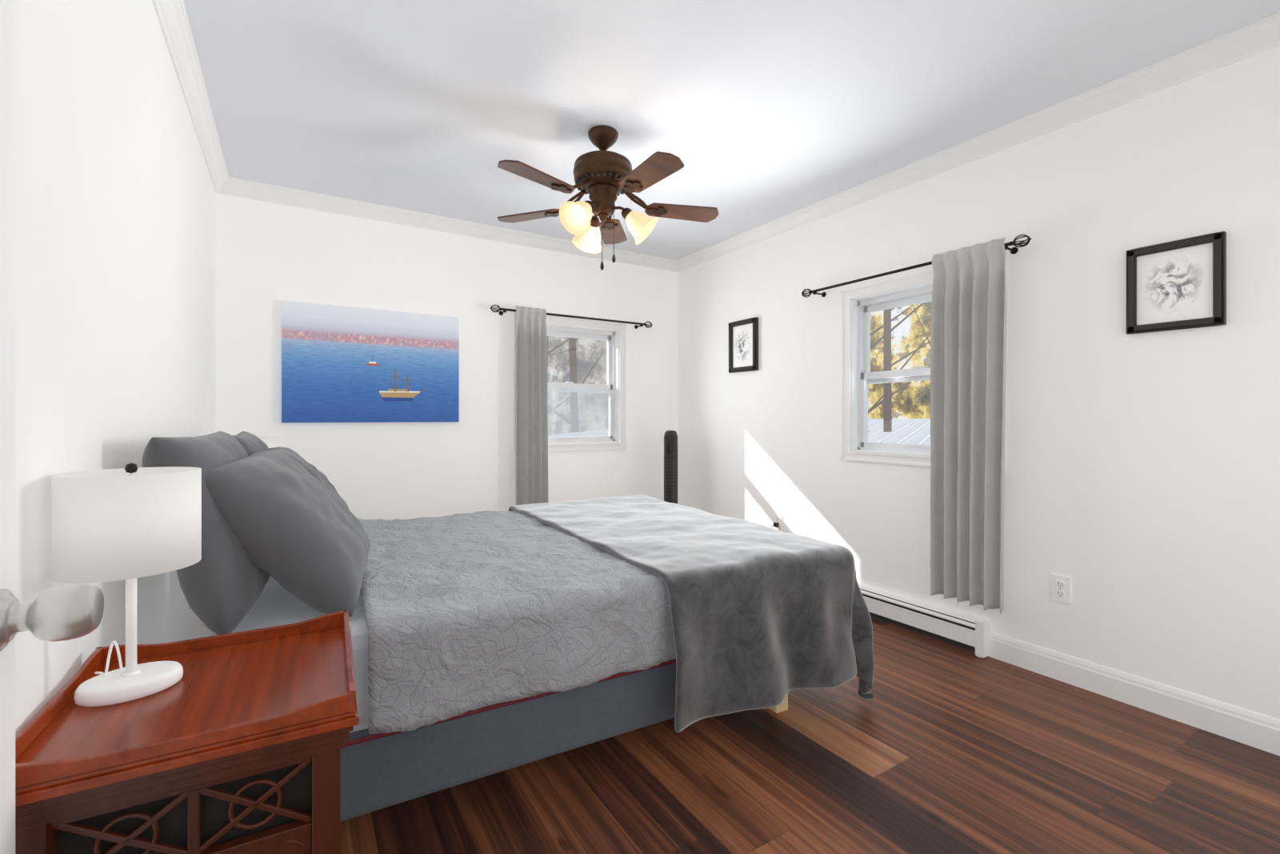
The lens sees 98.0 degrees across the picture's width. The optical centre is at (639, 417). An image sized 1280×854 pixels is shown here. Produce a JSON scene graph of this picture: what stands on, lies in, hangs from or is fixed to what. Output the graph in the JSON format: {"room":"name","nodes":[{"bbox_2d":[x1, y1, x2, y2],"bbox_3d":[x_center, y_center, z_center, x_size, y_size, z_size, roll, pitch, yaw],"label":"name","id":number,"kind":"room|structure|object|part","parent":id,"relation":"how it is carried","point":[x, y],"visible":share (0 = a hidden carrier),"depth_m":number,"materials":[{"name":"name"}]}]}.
{"room":"bedroom","nodes":[
{"label":"bedroom","id":0,"kind":"room"},
{"bbox_2d":[15,0,215,732],"bbox_3d":[-1.255,-0.100,1.202,0.150,2.440,4.310,0,0,-32],"label":"wall","id":1,"kind":"structure","parent":0,"point":[115,194],"depth_m":1.20,"materials":[{"name":"paint"}]},
{"bbox_2d":[0,0,15,853],"bbox_3d":[-0.616,0.093,0.364,0.044,2.030,0.800,0,0,-31],"label":"door","id":2,"kind":"structure","parent":1,"relation":"in","point":[7,7],"depth_m":0.70,"materials":[{"name":"white paint"}]},
{"bbox_2d":[0,582,103,651],"bbox_3d":[-0.752,0.242,0.690,0.127,0.073,0.103,0,0,-31],"label":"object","id":3,"kind":"structure","parent":2,"relation":"attached to","point":[68,611],"depth_m":0.67,"materials":[{"name":"white"}]},
{"bbox_2d":[216,192,678,519],"bbox_3d":[-1.046,-0.100,3.965,3.440,2.440,0.150,0,0,-32],"label":"wall","id":4,"kind":"structure","parent":0,"point":[268,254],"depth_m":3.67,"materials":[{"name":"paint"}]},
{"bbox_2d":[281,300,459,422],"bbox_3d":[-1.645,-0.323,3.479,0.999,0.702,0.033,0,0,-32],"label":"picture","id":5,"kind":"object","parent":4,"relation":"attached to","point":[340,364],"visible":1,"depth_m":3.43,"materials":[{"name":"blue"}]},
{"bbox_2d":[513,312,626,452],"bbox_3d":[-0.538,-0.251,4.256,0.920,1.002,0.147,0,0,-32],"label":"window","id":6,"kind":"structure","parent":4,"relation":"in","point":[614,334],"depth_m":4.38,"materials":[{"name":"white"}]},
{"bbox_2d":[489,304,652,504],"bbox_3d":[-0.468,0.050,4.154,1.323,1.661,0.140,0,0,-32],"label":"curtain rod","id":7,"kind":"object","parent":4,"relation":"attached to","point":[531,398],"visible":0.88,"depth_m":3.95,"materials":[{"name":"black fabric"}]},
{"bbox_2d":[515,305,548,504],"bbox_3d":[-0.768,0.050,3.946,0.251,1.661,0.107,0,0,-32],"label":"curtain","id":8,"kind":"object","parent":7,"relation":"hanging from","point":[531,398],"depth_m":3.95,"materials":[{"name":"grey fabric"}]},
{"bbox_2d":[183,0,1279,259],"bbox_3d":[0.099,-1.370,2.139,3.440,0.100,4.460,0,0,-32],"label":"ceiling","id":9,"kind":"structure","parent":0,"point":[771,110],"depth_m":2.22,"materials":[{"name":"paint"}]},
{"bbox_2d":[497,124,718,270],"bbox_3d":[-0.146,-0.994,2.541,1.088,0.652,1.040,0,0,-32],"label":"ceiling fan","id":10,"kind":"object","parent":9,"relation":"hanging from","point":[603,174],"depth_m":2.51,"materials":[{"name":"brown wood"}]},
{"bbox_2d":[548,418,930,444],"bbox_3d":[2.446,2.070,8.616,6.700,4.100,12.000,0,0,-32],"label":"shed roof","id":11,"kind":"structure","parent":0,"point":[904,430],"depth_m":8.48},
{"bbox_2d":[340,616,1279,853],"bbox_3d":[0.099,1.170,2.139,3.440,0.100,4.460,0,0,-32],"label":"floor","id":12,"kind":"structure","parent":0,"point":[954,750],"depth_m":1.71,"materials":[{"name":"brown wood"}]},
{"bbox_2d":[15,609,359,853],"bbox_3d":[-0.783,0.789,1.026,0.455,0.661,0.460,0,0,-29],"label":"nightstand","id":13,"kind":"object","parent":12,"relation":"on","point":[242,754],"visible":0.98,"depth_m":0.90,"materials":[{"name":"brown wood"}]},
{"bbox_2d":[51,462,201,706],"bbox_3d":[-0.922,0.287,1.009,0.200,0.411,0.200,0,0,-42],"label":"lamp","id":14,"kind":"object","parent":13,"relation":"on","point":[130,522],"visible":0.99,"depth_m":0.95,"materials":[{"name":"white"}]},
{"bbox_3d":[-0.922,0.184,1.009,0.200,0.173,0.200,0,0,-42],"label":"lamp shade","id":15,"kind":"part","parent":14,"relation":"part of","materials":[{"name":"white fabric"}]},
{"bbox_3d":[-0.783,0.840,1.026,0.401,0.560,0.406,0,0,-29],"label":"frame","id":16,"kind":"part","parent":13,"relation":"part of","materials":[{"name":"brown wood"}]},
{"bbox_3d":[-0.783,0.629,1.026,0.331,0.134,0.336,0,0,-29],"label":"panel","id":17,"kind":"part","parent":13,"relation":"part of","materials":[{"name":"black wood"}]},
{"bbox_2d":[142,431,874,820],"bbox_3d":[-0.491,0.582,2.408,2.289,1.076,1.838,0,0,-29],"label":"bed","id":18,"kind":"object","parent":12,"relation":"on","point":[485,642],"visible":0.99,"depth_m":1.70,"materials":[{"name":"grey fabric"}]},
{"bbox_3d":[-0.519,0.680,2.394,2.030,0.271,1.510,0,0,-29],"label":"mattress","id":19,"kind":"part","parent":18,"relation":"part of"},
{"bbox_2d":[358,509,675,733],"bbox_3d":[-0.319,0.702,2.502,1.726,0.418,1.673,0,0,-29],"label":"comforter","id":20,"kind":"object","parent":18,"relation":"on","point":[511,621],"depth_m":1.69,"materials":[{"name":"grey fabric"}]},
{"bbox_2d":[508,493,874,731],"bbox_3d":[0.076,0.793,2.724,0.991,0.609,1.839,0,0,-29],"label":"blanket","id":21,"kind":"object","parent":18,"relation":"on","point":[744,614],"depth_m":2.01,"materials":[{"name":"grey fabric"}]},
{"bbox_2d":[664,430,677,503],"bbox_3d":[0.243,0.609,4.384,0.256,1.022,0.256,0,0,18],"label":"tower fan","id":22,"kind":"object","parent":12,"relation":"on","point":[670,437],"visible":0.51,"depth_m":4.33,"materials":[{"name":"black plastic"}]},
{"bbox_3d":[-1.902,0.790,2.844,0.455,0.661,0.460,0,0,-32],"label":"nightstand","id":23,"kind":"object","parent":12,"relation":"on","visible":0},
{"bbox_2d":[257,436,276,447],"bbox_3d":[-1.926,0.287,2.770,0.200,0.411,0.200,0,0,-12],"label":"lamp","id":24,"kind":"object","parent":23,"relation":"on","point":[271,442],"visible":0.04,"depth_m":2.76,"materials":[{"name":"white"}]},
{"bbox_2d":[678,45,1279,719],"bbox_3d":[1.532,-0.100,2.950,0.150,2.440,4.310,0,0,-32],"label":"wall","id":25,"kind":"structure","parent":0,"point":[1142,470],"depth_m":2.30,"materials":[{"name":"paint"}]},
{"bbox_2d":[152,0,1279,271],"bbox_3d":[0.099,-1.279,2.139,3.140,0.082,4.160,0,0,-32],"label":"crown molding","id":26,"kind":"structure","parent":25,"relation":"attached to","point":[1261,36],"depth_m":2.67,"materials":[{"name":"white wood"}]},
{"bbox_2d":[203,624,1279,755],"bbox_3d":[0.099,1.062,2.139,3.140,0.116,4.160,0,0,-32],"label":"baseboard","id":27,"kind":"structure","parent":25,"relation":"attached to","point":[1259,730],"depth_m":2.13,"materials":[{"name":"white wood"}]},
{"bbox_2d":[728,316,758,372],"bbox_3d":[0.745,-0.520,4.034,0.028,0.373,0.291,0,0,-32],"label":"picture frame","id":28,"kind":"object","parent":25,"relation":"attached to","point":[743,334],"visible":1,"depth_m":4.03,"materials":[{"name":"black"}]},
{"bbox_2d":[771,512,782,530],"bbox_3d":[0.933,0.683,3.699,0.069,0.111,0.093,0,0,-32],"label":"outlet plate","id":29,"kind":"object","parent":25,"relation":"attached to","point":[778,517],"visible":0.88,"depth_m":3.67,"materials":[{"name":"white plastic"}]},
{"bbox_2d":[840,270,933,466],"bbox_3d":[1.490,-0.251,2.972,0.147,1.002,0.886,0,0,-32],"label":"window","id":30,"kind":"structure","parent":25,"relation":"in","point":[857,304],"depth_m":3.26,"materials":[{"name":"white"}]},
{"bbox_2d":[801,234,1031,613],"bbox_3d":[1.360,0.032,2.947,0.140,1.676,1.273,0,0,-32],"label":"curtain","id":31,"kind":"object","parent":25,"relation":"attached to","point":[968,329],"visible":1,"depth_m":2.63,"materials":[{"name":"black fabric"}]},
{"bbox_2d":[857,582,991,657],"bbox_3d":[1.282,1.037,3.144,0.069,0.167,1.283,0,0,-32],"label":"baseboard heater","id":32,"kind":"object","parent":25,"relation":"attached to","point":[962,630],"depth_m":2.81,"materials":[{"name":"white metal"}]},
{"bbox_2d":[1051,572,1071,603],"bbox_3d":[1.797,0.730,2.378,0.009,0.114,0.070,0,0,-32],"label":"outlet plate","id":33,"kind":"object","parent":25,"relation":"attached to","point":[1061,585],"visible":1,"depth_m":2.37,"materials":[{"name":"white plastic"}]},
{"bbox_2d":[1126,231,1226,334],"bbox_3d":[1.979,-0.490,2.066,0.028,0.328,0.272,0,0,-32],"label":"picture frame","id":34,"kind":"object","parent":25,"relation":"attached to","point":[1180,284],"visible":1,"depth_m":2.06,"materials":[{"name":"black"}]},
{"label":"outside","id":35,"kind":"structure","parent":0,"visible":0},
{"bbox_2d":[547,336,608,434],"bbox_3d":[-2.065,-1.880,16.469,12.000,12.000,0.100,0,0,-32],"label":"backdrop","id":36,"kind":"structure","parent":35,"point":[593,407],"depth_m":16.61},
{"bbox_2d":[868,301,931,418],"bbox_3d":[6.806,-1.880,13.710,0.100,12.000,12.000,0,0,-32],"label":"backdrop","id":37,"kind":"structure","parent":35,"point":[913,401],"depth_m":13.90,"materials":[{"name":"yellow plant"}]},
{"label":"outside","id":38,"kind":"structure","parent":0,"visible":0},
{"bbox_2d":[546,302,930,431],"bbox_3d":[1.213,-0.379,11.510,10.878,9.008,5.682,0,0,30],"label":"tree","id":39,"kind":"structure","parent":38,"point":[887,408],"depth_m":9.53,"materials":[{"name":"plant"}]}
]}

